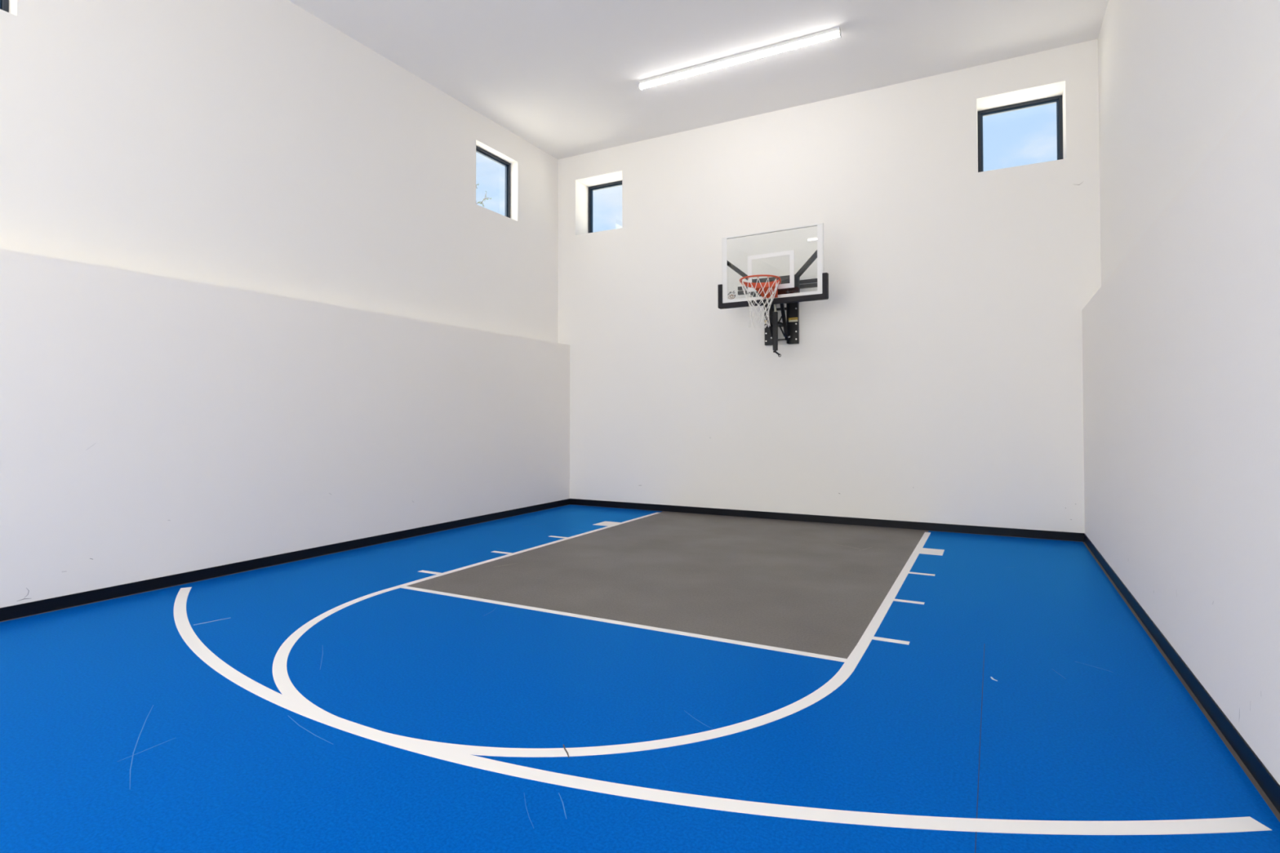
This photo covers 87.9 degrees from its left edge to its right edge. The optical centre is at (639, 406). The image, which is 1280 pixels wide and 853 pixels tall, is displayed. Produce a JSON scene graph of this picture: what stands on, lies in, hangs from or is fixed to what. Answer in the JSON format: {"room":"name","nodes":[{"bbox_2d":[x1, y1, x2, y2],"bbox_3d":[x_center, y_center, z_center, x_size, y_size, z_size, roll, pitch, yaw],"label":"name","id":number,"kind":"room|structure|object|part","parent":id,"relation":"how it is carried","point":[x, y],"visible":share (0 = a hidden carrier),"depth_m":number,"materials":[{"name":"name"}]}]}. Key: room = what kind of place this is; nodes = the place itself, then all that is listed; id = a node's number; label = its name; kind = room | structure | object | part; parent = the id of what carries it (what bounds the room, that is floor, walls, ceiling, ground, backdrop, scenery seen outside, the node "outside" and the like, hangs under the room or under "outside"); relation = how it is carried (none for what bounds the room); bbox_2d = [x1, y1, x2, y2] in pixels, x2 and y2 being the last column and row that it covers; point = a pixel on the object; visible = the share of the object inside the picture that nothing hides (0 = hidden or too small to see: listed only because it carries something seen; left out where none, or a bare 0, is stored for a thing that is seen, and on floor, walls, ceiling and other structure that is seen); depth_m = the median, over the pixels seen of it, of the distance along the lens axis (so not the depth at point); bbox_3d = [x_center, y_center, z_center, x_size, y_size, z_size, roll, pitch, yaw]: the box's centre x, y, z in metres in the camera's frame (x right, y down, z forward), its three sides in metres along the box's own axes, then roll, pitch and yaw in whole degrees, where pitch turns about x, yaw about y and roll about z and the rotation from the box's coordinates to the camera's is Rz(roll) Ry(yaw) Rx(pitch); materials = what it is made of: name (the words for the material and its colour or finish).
{"room":"indoor basketball court","nodes":[
{"label":"indoor basketball court","id":0,"kind":"room"},
{"bbox_2d":[0,0,569,608],"bbox_3d":[-4.161,-1.285,5.449,0.448,5.642,12.057,-1,-1,28],"label":"wall","id":1,"kind":"structure","parent":0,"point":[258,298],"depth_m":6.16,"materials":[{"name":"paint"}]},
{"bbox_2d":[0,0,8,12],"bbox_3d":[-4.885,-3.283,4.511,0.070,0.889,0.903,-1,-1,28],"label":"window","id":2,"kind":"structure","parent":1,"relation":"in","point":[4,4],"depth_m":4.87,"materials":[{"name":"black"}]},
{"bbox_2d":[0,498,569,622],"bbox_3d":[-3.956,1.442,5.295,0.012,0.103,12.057,-1,-1,28],"label":"baseboard","id":3,"kind":"structure","parent":1,"relation":"attached to","point":[6,613],"depth_m":5.88,"materials":[{"name":"black rubber"}]},
{"bbox_2d":[475,145,510,217],"bbox_3d":[-2.183,-3.201,9.572,0.070,0.889,0.900,-1,-1,28],"label":"window","id":4,"kind":"structure","parent":1,"relation":"in","point":[507,193],"depth_m":9.92,"materials":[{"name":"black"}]},
{"bbox_2d":[0,504,1279,852],"bbox_3d":[-0.936,1.476,3.678,6.845,0.052,12.049,-1,-1,28],"label":"floor","id":5,"kind":"structure","parent":0,"point":[571,678],"depth_m":3.25,"materials":[{"name":"blue paint"}]},
{"bbox_2d":[288,0,1108,159],"bbox_3d":[-0.960,-4.264,3.788,7.784,0.250,12.057,-1,-1,28],"label":"ceiling","id":6,"kind":"structure","parent":0,"point":[562,77],"depth_m":7.58,"materials":[{"name":"white paint"}]},
{"bbox_2d":[638,26,841,90],"bbox_3d":[1.085,-4.031,7.762,2.460,0.086,0.084,-1,-1,28],"label":"ceiling light","id":7,"kind":"object","parent":6,"relation":"attached to","point":[833,33],"visible":1,"depth_m":7.67,"materials":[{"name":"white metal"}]},
{"bbox_2d":[558,39,1101,533],"bbox_3d":[1.995,-1.279,9.265,7.884,5.742,0.476,-1,-1,28],"label":"wall","id":8,"kind":"structure","parent":0,"point":[938,377],"depth_m":8.59,"materials":[{"name":"paint"}]},
{"bbox_2d":[588,180,622,232],"bbox_3d":[-0.460,-3.183,10.803,0.861,0.889,0.070,-1,-1,28],"label":"window","id":9,"kind":"structure","parent":8,"relation":"in","point":[607,185],"depth_m":10.96,"materials":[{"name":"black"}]},
{"bbox_2d":[717,222,828,356],"bbox_3d":[1.683,-1.430,8.501,1.148,1.586,1.215,0,-1,-15],"label":"basketball hoop","id":10,"kind":"object","parent":8,"relation":"attached to","point":[781,290],"visible":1,"depth_m":8.42,"materials":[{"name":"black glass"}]},
{"bbox_3d":[1.552,-1.464,8.247,0.499,0.192,0.373,-1,-1,28],"label":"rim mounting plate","id":11,"kind":"part","parent":10,"relation":"part of","materials":[{"name":"orange paint"}]},
{"bbox_3d":[1.702,-1.147,8.755,0.042,0.532,0.509,-1,-1,29],"label":"arm","id":12,"kind":"part","parent":10,"relation":"part of","materials":[{"name":"black metal"}]},
{"bbox_3d":[1.760,-1.284,9.050,0.138,0.896,0.127,-1,-1,28],"label":"wall plate","id":13,"kind":"part","parent":10,"relation":"part of","materials":[{"name":"black metal"}]},
{"bbox_3d":[1.659,-1.773,8.420,1.331,0.902,0.034,-1,-1,31],"label":"board frame","id":14,"kind":"part","parent":10,"relation":"part of","materials":[{"name":"clear glass"}]},
{"bbox_2d":[723,224,822,302],"bbox_3d":[1.652,-1.777,8.408,1.296,0.859,0.003,-1,-1,31],"label":"backboard","id":15,"kind":"object","parent":10,"relation":"attached to","point":[781,295],"depth_m":8.32,"materials":[{"name":"clear glass"}]},
{"bbox_3d":[1.877,-1.148,8.662,0.042,0.532,0.512,0,-1,22],"label":"arm","id":16,"kind":"part","parent":10,"relation":"part of","materials":[{"name":"black metal"}]},
{"bbox_3d":[2.045,-1.287,8.898,0.136,0.896,0.127,-1,-1,28],"label":"wall plate","id":17,"kind":"part","parent":10,"relation":"part of","materials":[{"name":"black metal"}]},
{"bbox_2d":[569,498,1084,542],"bbox_3d":[1.909,1.495,8.991,6.855,0.105,0.012,-1,-1,28],"label":"baseboard","id":18,"kind":"structure","parent":8,"relation":"attached to","point":[1062,535],"depth_m":8.56,"materials":[{"name":"black rubber"}]},
{"bbox_2d":[977,94,1062,172],"bbox_3d":[4.618,-3.236,8.093,0.897,0.889,0.070,-1,-1,28],"label":"window","id":19,"kind":"structure","parent":8,"relation":"in","point":[1058,100],"depth_m":8.05,"materials":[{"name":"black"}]},
{"bbox_2d":[1081,0,1279,785],"bbox_3d":[2.265,-1.352,2.019,0.382,5.642,12.057,-1,-1,28],"label":"wall","id":20,"kind":"structure","parent":0,"point":[1181,327],"depth_m":3.44,"materials":[{"name":"paint"}]},
{"bbox_2d":[1083,533,1279,822],"bbox_3d":[2.100,1.379,2.063,0.006,0.103,12.057,-1,-1,28],"label":"baseboard","id":21,"kind":"structure","parent":20,"relation":"attached to","point":[1271,788],"depth_m":3.14,"materials":[{"name":"black rubber"}]},
{"label":"outside","id":22,"kind":"structure","parent":0,"visible":0},
{"bbox_3d":[-5.814,2.036,20.076,8.000,0.200,8.000,-1,-1,28],"label":"ground","id":23,"kind":"structure","parent":22,"visible":0},
{"bbox_2d":[475,184,491,206],"bbox_3d":[-6.906,-2.680,19.066,5.144,9.205,5.756,0,-1,-12],"label":"tree","id":24,"kind":"object","parent":23,"relation":"on","point":[485,198],"visible":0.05,"depth_m":20.70,"materials":[{"name":"brown plant"}]}
]}

